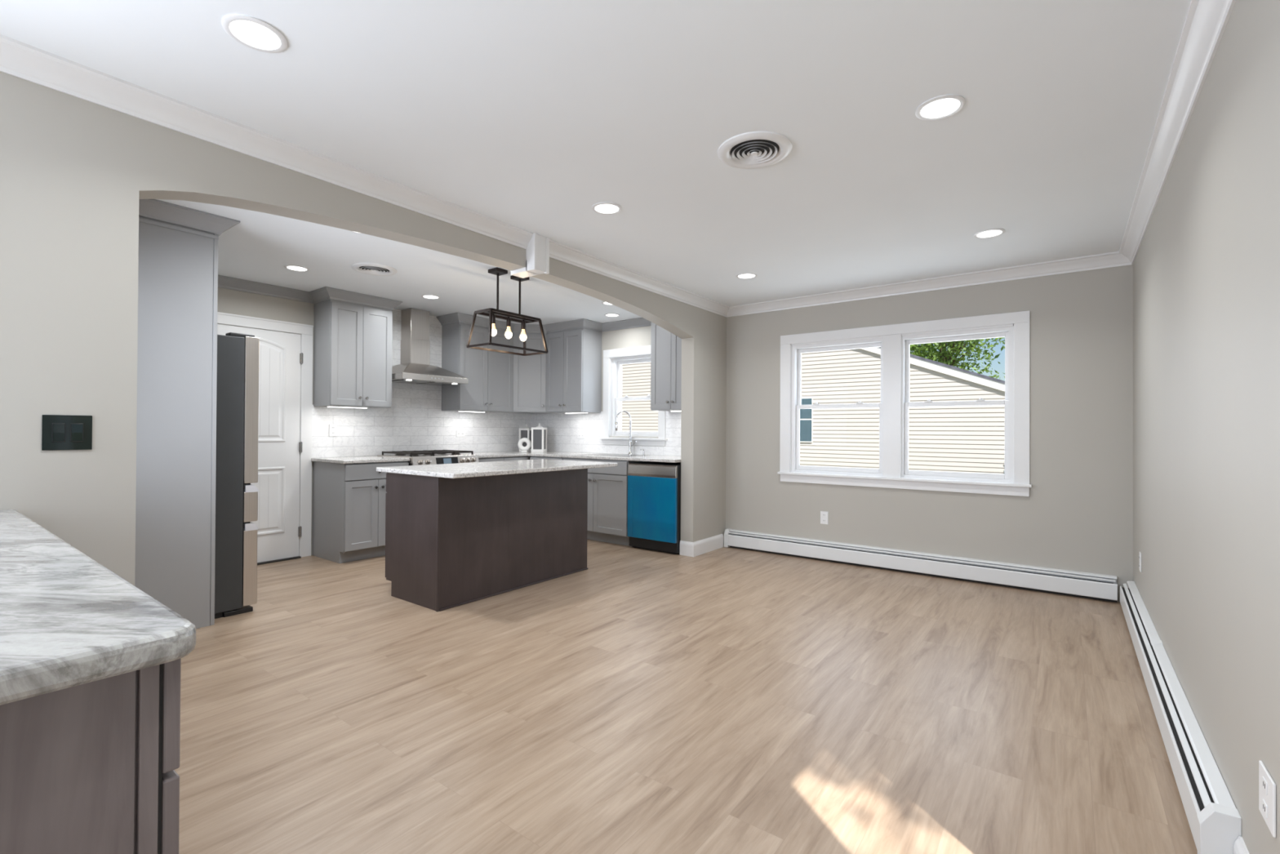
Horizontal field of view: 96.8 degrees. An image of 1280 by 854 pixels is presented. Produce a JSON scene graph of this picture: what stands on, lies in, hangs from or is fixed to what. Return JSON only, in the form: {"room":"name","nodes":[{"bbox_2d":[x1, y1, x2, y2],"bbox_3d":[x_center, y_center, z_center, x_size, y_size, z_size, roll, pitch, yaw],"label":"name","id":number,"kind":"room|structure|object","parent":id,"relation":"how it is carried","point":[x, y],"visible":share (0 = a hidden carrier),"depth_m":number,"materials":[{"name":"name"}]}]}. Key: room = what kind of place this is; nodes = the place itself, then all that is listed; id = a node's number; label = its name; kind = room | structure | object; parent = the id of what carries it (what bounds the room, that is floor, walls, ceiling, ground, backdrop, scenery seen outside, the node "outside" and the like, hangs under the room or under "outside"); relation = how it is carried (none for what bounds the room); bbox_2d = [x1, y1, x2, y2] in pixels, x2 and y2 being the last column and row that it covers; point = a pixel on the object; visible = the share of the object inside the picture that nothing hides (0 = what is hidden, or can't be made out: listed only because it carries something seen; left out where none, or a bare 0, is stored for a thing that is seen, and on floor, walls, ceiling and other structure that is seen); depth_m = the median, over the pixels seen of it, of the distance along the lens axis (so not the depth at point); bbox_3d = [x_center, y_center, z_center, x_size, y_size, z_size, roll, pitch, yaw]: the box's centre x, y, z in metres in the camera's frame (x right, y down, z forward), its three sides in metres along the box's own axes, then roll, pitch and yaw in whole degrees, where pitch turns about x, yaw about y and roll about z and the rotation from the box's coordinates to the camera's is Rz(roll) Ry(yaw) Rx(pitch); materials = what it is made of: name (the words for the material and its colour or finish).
{"room":"open-plan dining room","nodes":[
{"label":"open-plan dining room","id":0,"kind":"room"},
{"bbox_2d":[0,71,726,585],"bbox_3d":[-1.328,-0.027,3.060,0.140,2.458,7.200,0,0,37],"label":"wall","id":1,"kind":"structure","parent":0,"point":[75,172],"depth_m":2.10,"materials":[{"name":"beige paint"}]},
{"bbox_2d":[41,414,92,450],"bbox_3d":[-2.023,0.020,2.009,0.012,0.123,0.126,0,0,37],"label":"wall switch","id":2,"kind":"object","parent":1,"relation":"attached to","point":[59,432],"visible":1,"depth_m":2.01,"materials":[{"name":"black glass"}]},
{"bbox_2d":[510,232,549,278],"bbox_3d":[-0.736,-1.130,3.777,0.246,0.235,0.130,0,0,37],"label":"trim","id":3,"kind":"structure","parent":1,"relation":"attached to","point":[537,251],"depth_m":3.71,"materials":[{"name":"white paint"}]},
{"bbox_2d":[679,533,723,556],"bbox_3d":[0.618,1.160,5.635,0.156,0.135,0.586,0,0,37],"label":"baseboard","id":4,"kind":"structure","parent":1,"relation":"attached to","point":[695,548],"depth_m":5.46,"materials":[{"name":"white paint"}]},
{"bbox_2d":[217,287,519,555],"bbox_3d":[-2.945,-0.020,5.659,0.150,2.458,4.830,0,0,37],"label":"wall","id":5,"kind":"structure","parent":0,"point":[229,301],"depth_m":5.05,"materials":[{"name":"beige paint"}]},
{"bbox_2d":[217,311,313,564],"bbox_3d":[-3.357,0.123,4.917,0.084,2.158,1.000,0,0,37],"label":"door","id":6,"kind":"structure","parent":5,"relation":"in","point":[284,484],"depth_m":5.14,"materials":[{"name":"white paint"}]},
{"bbox_2d":[217,275,313,303],"bbox_3d":[-3.630,-1.215,4.563,0.072,0.088,1.935,0,0,37],"label":"trim","id":7,"kind":"structure","parent":5,"relation":"attached to","point":[224,282],"depth_m":4.99,"materials":[{"name":"grey paint"}]},
{"bbox_2d":[328,424,337,436],"bbox_3d":[-2.964,0.033,5.485,0.008,0.117,0.072,0,0,37],"label":"wall outlet","id":8,"kind":"object","parent":5,"relation":"attached to","point":[332,428],"visible":1,"depth_m":5.48,"materials":[{"name":"white plastic"}]},
{"bbox_2d":[309,286,402,408],"bbox_3d":[-2.741,-0.721,5.470,0.401,1.055,0.731,0,0,37],"label":"upper cabinet","id":9,"kind":"object","parent":5,"relation":"attached to","point":[353,331],"visible":0.98,"depth_m":5.32,"materials":[{"name":"grey paint"}]},
{"bbox_2d":[326,405,367,408],"bbox_3d":[-2.760,-0.187,5.365,0.040,0.012,0.360,0,0,37],"label":"light","id":10,"kind":"object","parent":9,"relation":"attached to","point":[326,406],"visible":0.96,"depth_m":5.36,"materials":[{"name":"white plastic"}]},
{"bbox_2d":[327,406,364,408],"bbox_3d":[-2.760,-0.183,5.365,0.034,0.005,0.352,0,0,37],"label":"diffuser","id":11,"kind":"object","parent":10,"relation":"attached to","point":[327,406],"depth_m":5.36,"materials":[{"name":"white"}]},
{"bbox_2d":[311,308,532,457],"bbox_3d":[-2.255,-0.469,6.443,0.010,1.542,2.755,0,0,37],"label":"backsplash","id":12,"kind":"structure","parent":5,"relation":"attached to","point":[415,420],"depth_m":6.13,"materials":[{"name":"tile"}]},
{"bbox_2d":[391,307,468,386],"bbox_3d":[-2.279,-0.852,5.983,0.505,0.782,0.760,0,0,37],"label":"range hood","id":13,"kind":"object","parent":5,"relation":"attached to","point":[415,367],"visible":0.94,"depth_m":5.98,"materials":[{"name":"silver metal"}]},
{"bbox_2d":[436,312,515,412],"bbox_3d":[-1.889,-0.709,6.602,0.401,1.055,0.829,0,0,37],"label":"upper cabinet","id":14,"kind":"object","parent":5,"relation":"attached to","point":[490,374],"visible":0.98,"depth_m":6.43,"materials":[{"name":"grey paint"}]},
{"bbox_2d":[457,410,484,412],"bbox_3d":[-1.918,-0.176,6.484,0.040,0.012,0.340,0,0,37],"label":"light","id":15,"kind":"object","parent":14,"relation":"attached to","point":[458,411],"visible":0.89,"depth_m":6.44,"materials":[{"name":"white plastic"}]},
{"bbox_2d":[498,324,551,413],"bbox_3d":[-1.363,-0.704,7.079,0.668,1.055,0.667,0,0,37],"label":"upper cabinet","id":16,"kind":"object","parent":5,"relation":"attached to","point":[529,371],"visible":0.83,"depth_m":6.87,"materials":[{"name":"grey paint"}]},
{"bbox_2d":[0,0,1191,324],"bbox_3d":[-1.126,-1.331,2.921,6.347,0.150,7.500,0,0,37],"label":"ceiling","id":17,"kind":"structure","parent":0,"point":[528,115],"depth_m":2.29,"materials":[{"name":"paint"}]},
{"bbox_2d":[222,14,287,53],"bbox_3d":[-1.235,-1.260,1.826,0.174,0.007,0.174,0,0,37],"label":"recessed light","id":18,"kind":"object","parent":17,"relation":"in","point":[255,33],"visible":1,"depth_m":1.82,"materials":[{"name":"white paint"}]},
{"bbox_2d":[230,20,279,48],"bbox_3d":[-1.235,-1.261,1.826,0.134,0.002,0.134,0,0,37],"label":"diffuser","id":19,"kind":"object","parent":18,"relation":"attached to","point":[253,34],"depth_m":1.82,"materials":[{"name":"white plastic"}]},
{"bbox_2d":[284,264,309,271],"bbox_3d":[-2.707,-1.252,4.485,0.174,0.007,0.174,0,0,37],"label":"recessed light","id":20,"kind":"object","parent":17,"relation":"in","point":[295,268],"visible":1,"depth_m":4.48,"materials":[{"name":"white paint"}]},
{"bbox_2d":[287,266,306,271],"bbox_3d":[-2.707,-1.252,4.485,0.134,0.002,0.134,0,0,37],"label":"diffuser","id":21,"kind":"object","parent":20,"relation":"attached to","point":[291,268],"depth_m":4.48,"materials":[{"name":"white plastic"}]},
{"bbox_2d":[351,262,397,275],"bbox_3d":[-2.102,-1.243,4.499,0.330,0.018,0.330,0,0,37],"label":"ceiling vent","id":22,"kind":"object","parent":17,"relation":"in","point":[371,268],"visible":1,"depth_m":4.48,"materials":[{"name":"white metal"}]},
{"bbox_2d":[421,294,440,299],"bbox_3d":[-1.998,-1.242,5.428,0.174,0.007,0.174,0,0,37],"label":"recessed light","id":23,"kind":"object","parent":17,"relation":"in","point":[427,296],"visible":1,"depth_m":5.42,"materials":[{"name":"white paint"}]},
{"bbox_2d":[423,295,438,298],"bbox_3d":[-1.998,-1.243,5.428,0.134,0.002,0.134,0,0,37],"label":"diffuser","id":24,"kind":"object","parent":23,"relation":"attached to","point":[424,296],"depth_m":5.42,"materials":[{"name":"white plastic"}]},
{"bbox_2d":[466,266,547,355],"bbox_3d":[-1.062,-0.931,4.595,0.290,0.629,0.602,0,0,37],"label":"pendant light","id":25,"kind":"object","parent":17,"relation":"hanging from","point":[492,313],"visible":1,"depth_m":4.55,"materials":[{"name":"black metal"}]},
{"bbox_2d":[491,313,497,336],"bbox_3d":[-1.156,-0.804,4.471,0.056,0.178,0.057,0,0,37],"label":"bulb","id":26,"kind":"object","parent":25,"relation":"attached to","point":[494,331],"depth_m":4.46,"materials":[{"name":"white glass"}]},
{"bbox_2d":[505,316,511,338],"bbox_3d":[-1.062,-0.802,4.595,0.056,0.178,0.057,0,0,37],"label":"bulb","id":27,"kind":"object","parent":25,"relation":"attached to","point":[508,333],"depth_m":4.58,"materials":[{"name":"white glass"}]},
{"bbox_2d":[520,320,526,341],"bbox_3d":[-0.969,-0.801,4.718,0.056,0.178,0.057,0,0,37],"label":"bulb","id":28,"kind":"object","parent":25,"relation":"attached to","point":[522,336],"depth_m":4.70,"materials":[{"name":"white glass"}]},
{"bbox_2d":[591,201,622,214],"bbox_3d":[-0.189,-1.245,3.241,0.174,0.007,0.174,0,0,37],"label":"recessed light","id":29,"kind":"object","parent":17,"relation":"in","point":[606,208],"visible":1,"depth_m":3.24,"materials":[{"name":"white paint"}]},
{"bbox_2d":[595,204,618,213],"bbox_3d":[-0.189,-1.246,3.241,0.134,0.002,0.134,0,0,37],"label":"diffuser","id":30,"kind":"object","parent":29,"relation":"attached to","point":[599,208],"depth_m":3.24,"materials":[{"name":"white plastic"}]},
{"bbox_2d":[601,301,613,305],"bbox_3d":[-0.294,-1.232,5.647,0.174,0.007,0.174,0,0,37],"label":"recessed light","id":31,"kind":"object","parent":17,"relation":"in","point":[603,302],"visible":0.28,"depth_m":5.66,"materials":[{"name":"white paint"}]},
{"bbox_2d":[604,313,619,316],"bbox_3d":[-0.307,-1.228,6.245,0.174,0.007,0.174,0,0,37],"label":"recessed light","id":32,"kind":"object","parent":17,"relation":"in","point":[606,314],"visible":1,"depth_m":6.22,"materials":[{"name":"white paint"}]},
{"bbox_2d":[606,314,617,316],"bbox_3d":[-0.307,-1.229,6.245,0.134,0.002,0.134,0,0,37],"label":"diffuser","id":33,"kind":"object","parent":32,"relation":"attached to","point":[607,315],"depth_m":6.26,"materials":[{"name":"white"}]},
{"bbox_2d":[735,272,757,279],"bbox_3d":[0.869,-1.231,4.635,0.174,0.007,0.174,0,0,37],"label":"recessed light","id":34,"kind":"object","parent":17,"relation":"in","point":[744,275],"visible":1,"depth_m":4.62,"materials":[{"name":"white paint"}]},
{"bbox_2d":[737,274,755,278],"bbox_3d":[0.869,-1.232,4.635,0.134,0.002,0.134,0,0,37],"label":"diffuser","id":35,"kind":"object","parent":34,"relation":"attached to","point":[740,276],"depth_m":4.65,"materials":[{"name":"white plastic"}]},
{"bbox_2d":[717,131,791,168],"bbox_3d":[0.517,-1.240,2.566,0.330,0.018,0.330,0,0,37],"label":"ceiling vent","id":36,"kind":"object","parent":17,"relation":"in","point":[753,149],"visible":1,"depth_m":2.55,"materials":[{"name":"white metal"}]},
{"bbox_2d":[915,94,965,120],"bbox_3d":[1.171,-1.244,2.218,0.174,0.007,0.174,0,0,37],"label":"recessed light","id":37,"kind":"object","parent":17,"relation":"in","point":[940,107],"visible":1,"depth_m":2.21,"materials":[{"name":"white paint"}]},
{"bbox_2d":[920,98,959,117],"bbox_3d":[1.171,-1.245,2.218,0.134,0.002,0.134,0,0,37],"label":"diffuser","id":38,"kind":"object","parent":37,"relation":"attached to","point":[935,108],"depth_m":2.22,"materials":[{"name":"white plastic"}]},
{"bbox_2d":[973,228,1005,238],"bbox_3d":[2.223,-1.230,3.616,0.174,0.007,0.174,0,0,37],"label":"recessed light","id":39,"kind":"object","parent":17,"relation":"in","point":[990,233],"visible":1,"depth_m":3.61,"materials":[{"name":"white paint"}]},
{"bbox_2d":[977,230,1001,237],"bbox_3d":[2.223,-1.231,3.616,0.134,0.002,0.134,0,0,37],"label":"diffuser","id":40,"kind":"object","parent":39,"relation":"attached to","point":[984,233],"depth_m":3.62,"materials":[{"name":"white plastic"}]},
{"bbox_2d":[564,325,674,456],"bbox_3d":[-0.286,0.001,6.824,2.999,2.458,0.230,0,0,37],"label":"wall","id":41,"kind":"structure","parent":0,"point":[636,336],"depth_m":6.62,"materials":[{"name":"beige paint"}]},
{"bbox_2d":[544,318,602,413],"bbox_3d":[-0.788,-0.702,6.813,0.664,1.055,0.401,0,0,37],"label":"upper cabinet","id":42,"kind":"object","parent":41,"relation":"attached to","point":[574,355],"visible":0.97,"depth_m":6.69,"materials":[{"name":"grey paint"}]},
{"bbox_2d":[564,412,587,413],"bbox_3d":[-0.758,-0.168,6.762,0.340,0.012,0.040,0,0,37],"label":"light","id":43,"kind":"object","parent":42,"relation":"attached to","point":[565,412],"visible":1,"depth_m":6.77,"materials":[{"name":"white plastic"}]},
{"bbox_2d":[532,411,680,456],"bbox_3d":[-0.350,0.064,6.722,2.700,0.500,0.010,0,0,37],"label":"backsplash","id":44,"kind":"structure","parent":41,"relation":"attached to","point":[562,428],"depth_m":6.93,"materials":[{"name":"tile"}]},
{"bbox_2d":[601,317,650,332],"bbox_3d":[-0.089,-1.184,6.499,0.967,0.088,0.072,0,0,37],"label":"trim","id":45,"kind":"structure","parent":41,"relation":"attached to","point":[640,322],"depth_m":6.55,"materials":[{"name":"grey paint"}]},
{"bbox_2d":[599,345,667,445],"bbox_3d":[-0.019,-0.352,6.596,0.960,1.125,0.280,0,0,37],"label":"window","id":46,"kind":"structure","parent":41,"relation":"in","point":[613,359],"depth_m":6.72,"materials":[{"name":"white paint"}]},
{"bbox_2d":[650,321,681,411],"bbox_3d":[0.376,-0.701,5.937,0.587,1.055,0.401,0,0,37],"label":"upper cabinet","id":47,"kind":"object","parent":41,"relation":"attached to","point":[665,346],"visible":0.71,"depth_m":5.85,"materials":[{"name":"grey paint"}]},
{"bbox_2d":[174,538,1197,853],"bbox_3d":[-1.140,1.262,2.905,6.347,0.120,7.500,0,0,37],"label":"floor","id":48,"kind":"structure","parent":0,"point":[724,700],"depth_m":2.34,"materials":[{"name":"brown wood"}]},
{"bbox_2d":[0,657,181,853],"bbox_3d":[-1.563,0.753,1.121,1.813,0.872,0.656,0,0,37],"label":"base cabinet","id":49,"kind":"object","parent":48,"relation":"on","point":[89,767],"visible":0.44,"depth_m":0.75,"materials":[{"name":"brown wood"}]},
{"bbox_2d":[0,509,196,705],"bbox_3d":[-1.559,0.295,1.081,1.865,0.042,0.685,0,0,37],"label":"countertop","id":50,"kind":"structure","parent":49,"relation":"on","point":[67,620],"depth_m":0.81,"materials":[{"name":"grey stone"}]},
{"bbox_2d":[134,199,239,628],"bbox_3d":[-3.331,-0.034,3.624,1.600,2.457,0.806,0,0,37],"label":"panel","id":51,"kind":"object","parent":48,"relation":"on","point":[178,266],"visible":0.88,"depth_m":3.30,"materials":[{"name":"grey paint"}]},
{"bbox_2d":[214,332,259,618],"bbox_3d":[-3.097,0.296,3.682,0.911,1.800,0.784,0,0,37],"label":"refrigerator","id":52,"kind":"object","parent":48,"relation":"on","point":[237,353],"visible":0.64,"depth_m":3.63,"materials":[{"name":"grey paint"}]},
{"bbox_2d":[311,461,408,563],"bbox_3d":[-2.639,0.767,5.388,0.662,0.884,0.602,0,0,37],"label":"base cabinet","id":53,"kind":"object","parent":48,"relation":"on","point":[348,512],"visible":0.77,"depth_m":5.13,"materials":[{"name":"grey paint"}]},
{"bbox_2d":[311,455,409,463],"bbox_3d":[-2.645,0.309,5.385,0.640,0.030,0.628,0,0,37],"label":"countertop","id":54,"kind":"structure","parent":53,"relation":"on","point":[350,460],"depth_m":5.23,"materials":[{"name":"stone"}]},
{"bbox_2d":[377,449,479,465],"bbox_3d":[-2.187,0.718,5.913,0.717,0.932,0.766,0,0,37],"label":"gas range","id":55,"kind":"object","parent":48,"relation":"on","point":[432,456],"visible":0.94,"depth_m":5.75,"materials":[{"name":"silver metal"}]},
{"bbox_2d":[377,453,474,463],"bbox_3d":[-2.208,0.321,5.933,0.639,0.063,0.766,0,0,37],"label":"cooktop","id":56,"kind":"object","parent":55,"relation":"in","point":[436,458],"depth_m":5.71,"materials":[{"name":"silver metal"}]},
{"bbox_2d":[385,468,587,611],"bbox_3d":[-1.157,0.769,4.496,0.696,0.884,1.456,0,0,37],"label":"kitchen island","id":57,"kind":"object","parent":48,"relation":"on","point":[450,543],"visible":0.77,"depth_m":4.03,"materials":[{"name":"brown wood"}]},
{"bbox_2d":[376,458,617,478],"bbox_3d":[-1.043,0.312,4.453,0.930,0.030,1.625,0,0,37],"label":"island countertop","id":58,"kind":"structure","parent":57,"relation":"on","point":[458,470],"depth_m":4.13,"materials":[{"name":"stone"}]},
{"bbox_2d":[478,456,531,462],"bbox_3d":[-1.585,0.781,6.789,0.662,0.884,1.355,0,0,37],"label":"base cabinet","id":59,"kind":"object","parent":48,"relation":"on","point":[509,458],"visible":0.08,"depth_m":6.37,"materials":[{"name":"grey paint"}]},
{"bbox_2d":[460,451,680,462],"bbox_3d":[-0.763,0.324,6.177,2.696,0.030,1.353,0,0,37],"label":"countertop","id":60,"kind":"structure","parent":59,"relation":"on","point":[671,459],"depth_m":6.20,"materials":[{"name":"stone"}]},
{"bbox_2d":[517,437,531,452],"bbox_3d":[-1.423,0.221,7.008,0.166,0.178,0.050,0,0,-1],"label":"ring ornament","id":61,"kind":"object","parent":60,"relation":"on","point":[524,449],"visible":1,"depth_m":6.99,"materials":[{"name":"white ceramic"}]},
{"bbox_2d":[519,424,531,451],"bbox_3d":[-1.435,0.138,7.193,0.140,0.345,0.140,0,0,17],"label":"lantern","id":62,"kind":"object","parent":60,"relation":"on","point":[526,432],"visible":0.62,"depth_m":7.14,"materials":[{"name":"white wood"}]},
{"bbox_2d":[531,423,546,452],"bbox_3d":[-1.249,0.133,7.041,0.155,0.355,0.155,0,0,7],"label":"lantern","id":63,"kind":"object","parent":60,"relation":"on","point":[539,433],"visible":0.99,"depth_m":6.97,"materials":[{"name":"white wood"}]},
{"bbox_2d":[580,453,644,457],"bbox_3d":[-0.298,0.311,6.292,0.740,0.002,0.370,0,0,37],"label":"sink","id":64,"kind":"object","parent":60,"relation":"in","point":[609,455],"visible":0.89,"depth_m":6.24,"materials":[{"name":"silver metal"}]},
{"bbox_2d":[615,410,635,454],"bbox_3d":[-0.154,0.065,6.417,0.243,0.497,0.083,0,0,7],"label":"kitchen faucet","id":65,"kind":"object","parent":60,"relation":"on","point":[630,445],"visible":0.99,"depth_m":6.41,"materials":[{"name":"silver metal"}]},
{"bbox_2d":[529,456,564,460],"bbox_3d":[-0.893,0.784,6.709,0.532,0.884,0.668,0,0,37],"label":"base cabinet","id":66,"kind":"object","parent":48,"relation":"on","point":[531,457],"visible":0.09,"depth_m":6.48,"materials":[{"name":"grey paint"}]},
{"bbox_2d":[563,457,646,546],"bbox_3d":[-0.315,0.785,6.274,0.912,0.884,0.668,0,0,37],"label":"base cabinet","id":67,"kind":"object","parent":48,"relation":"on","point":[607,486],"visible":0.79,"depth_m":5.92,"materials":[{"name":"grey paint"}]},
{"bbox_2d":[627,461,680,554],"bbox_3d":[0.291,0.797,5.823,0.582,0.860,0.624,0,0,37],"label":"dishwasher","id":68,"kind":"object","parent":48,"relation":"on","point":[654,488],"visible":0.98,"depth_m":5.55,"materials":[{"name":"blue metal"}]},
{"bbox_2d":[725,264,1133,601],"bbox_3d":[2.275,0.004,4.948,3.347,2.458,0.150,0,0,37],"label":"wall","id":69,"kind":"structure","parent":0,"point":[1077,515],"depth_m":4.39,"materials":[{"name":"beige paint"}]},
{"bbox_2d":[820,511,828,524],"bbox_3d":[1.708,0.842,5.266,0.072,0.117,0.008,0,0,37],"label":"wall outlet","id":70,"kind":"object","parent":69,"relation":"attached to","point":[824,515],"visible":1,"depth_m":5.26,"materials":[{"name":"white plastic"}]},
{"bbox_2d":[777,311,1031,496],"bbox_3d":[2.203,-0.178,4.975,2.030,1.415,0.195,0,0,37],"label":"window","id":71,"kind":"structure","parent":69,"relation":"in","point":[895,340],"depth_m":4.88,"materials":[{"name":"white paint"}]},
{"bbox_2d":[724,528,1117,602],"bbox_3d":[2.114,1.140,4.914,3.087,0.181,0.079,0,0,37],"label":"baseboard heater","id":72,"kind":"object","parent":69,"relation":"attached to","point":[1066,582],"visible":1,"depth_m":4.64,"materials":[{"name":"white metal"}]},
{"bbox_2d":[729,528,1116,578],"bbox_3d":[2.131,1.060,4.926,3.075,0.014,0.038,0,0,37],"label":"hood","id":73,"kind":"object","parent":72,"relation":"attached to","point":[992,563],"depth_m":4.69,"materials":[{"name":"white metal"}]},
{"bbox_2d":[1133,0,1279,853],"bbox_3d":[1.343,-0.025,1.050,0.150,2.458,7.200,0,0,37],"label":"wall","id":74,"kind":"structure","parent":0,"point":[1206,264],"depth_m":1.69,"materials":[{"name":"beige paint"}]},
{"bbox_2d":[0,0,1235,317],"bbox_3d":[0.012,-1.211,2.064,3.197,0.088,7.200,0,0,37],"label":"trim","id":75,"kind":"structure","parent":74,"relation":"attached to","point":[1206,22],"depth_m":2.56,"materials":[{"name":"white paint"}]},
{"bbox_2d":[1138,551,1141,572],"bbox_3d":[3.111,0.839,3.534,0.008,0.117,0.072,0,0,37],"label":"wall outlet","id":76,"kind":"object","parent":74,"relation":"attached to","point":[1140,555],"visible":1,"depth_m":3.52,"materials":[{"name":"white plastic"}]},
{"bbox_2d":[1120,581,1241,853],"bbox_3d":[2.448,1.129,2.712,0.079,0.181,2.997,0,0,37],"label":"baseboard heater","id":77,"kind":"object","parent":74,"relation":"attached to","point":[1215,821],"visible":0.99,"depth_m":1.91,"materials":[{"name":"white metal"}]},
{"bbox_2d":[1233,835,1248,853],"bbox_3d":[0.338,1.124,-0.145,0.016,0.135,4.100,0,0,37],"label":"baseboard","id":78,"kind":"structure","parent":74,"relation":"attached to","point":[1239,846],"depth_m":1.47,"materials":[{"name":"white paint"}]},
{"bbox_2d":[1258,760,1275,837],"bbox_3d":[1.423,0.841,1.290,0.008,0.117,0.115,0,0,37],"label":"wall outlet","id":79,"kind":"object","parent":74,"relation":"attached to","point":[1267,786],"visible":1,"depth_m":1.28,"materials":[{"name":"white plastic"}]},
{"bbox_2d":[1262,776,1267,795],"bbox_3d":[1.421,0.815,1.292,0.002,0.028,0.032,0,0,37],"label":"receptacle","id":80,"kind":"object","parent":79,"relation":"attached to","point":[1264,779],"depth_m":1.29,"materials":[{"name":"white plastic"}]},
{"bbox_2d":[1262,799,1267,817],"bbox_3d":[1.421,0.867,1.292,0.002,0.028,0.032,0,0,37],"label":"receptacle","id":81,"kind":"object","parent":79,"relation":"attached to","point":[1264,802],"depth_m":1.29,"materials":[{"name":"white plastic"}]},
{"label":"outside","id":82,"kind":"structure","parent":0,"visible":0},
{"bbox_3d":[14.456,2.162,23.926,60.000,0.300,44.840,0,0,37],"label":"ground","id":83,"kind":"structure","parent":82,"visible":0},
{"bbox_2d":[622,346,1004,473],"bbox_3d":[3.760,-0.936,18.854,15.360,5.720,5.255,0,0,37],"label":"neighbor house","id":84,"kind":"structure","parent":83,"relation":"on","point":[953,438],"depth_m":14.08,"materials":[{"name":"beige plastic"}]},
{"bbox_2d":[910,337,1004,379],"bbox_3d":[11.543,-2.761,21.425,8.111,9.500,7.804,0,0,-25],"label":"leafy tree","id":85,"kind":"object","parent":83,"relation":"on","point":[948,356],"visible":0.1,"depth_m":19.77,"materials":[{"name":"green plant"}]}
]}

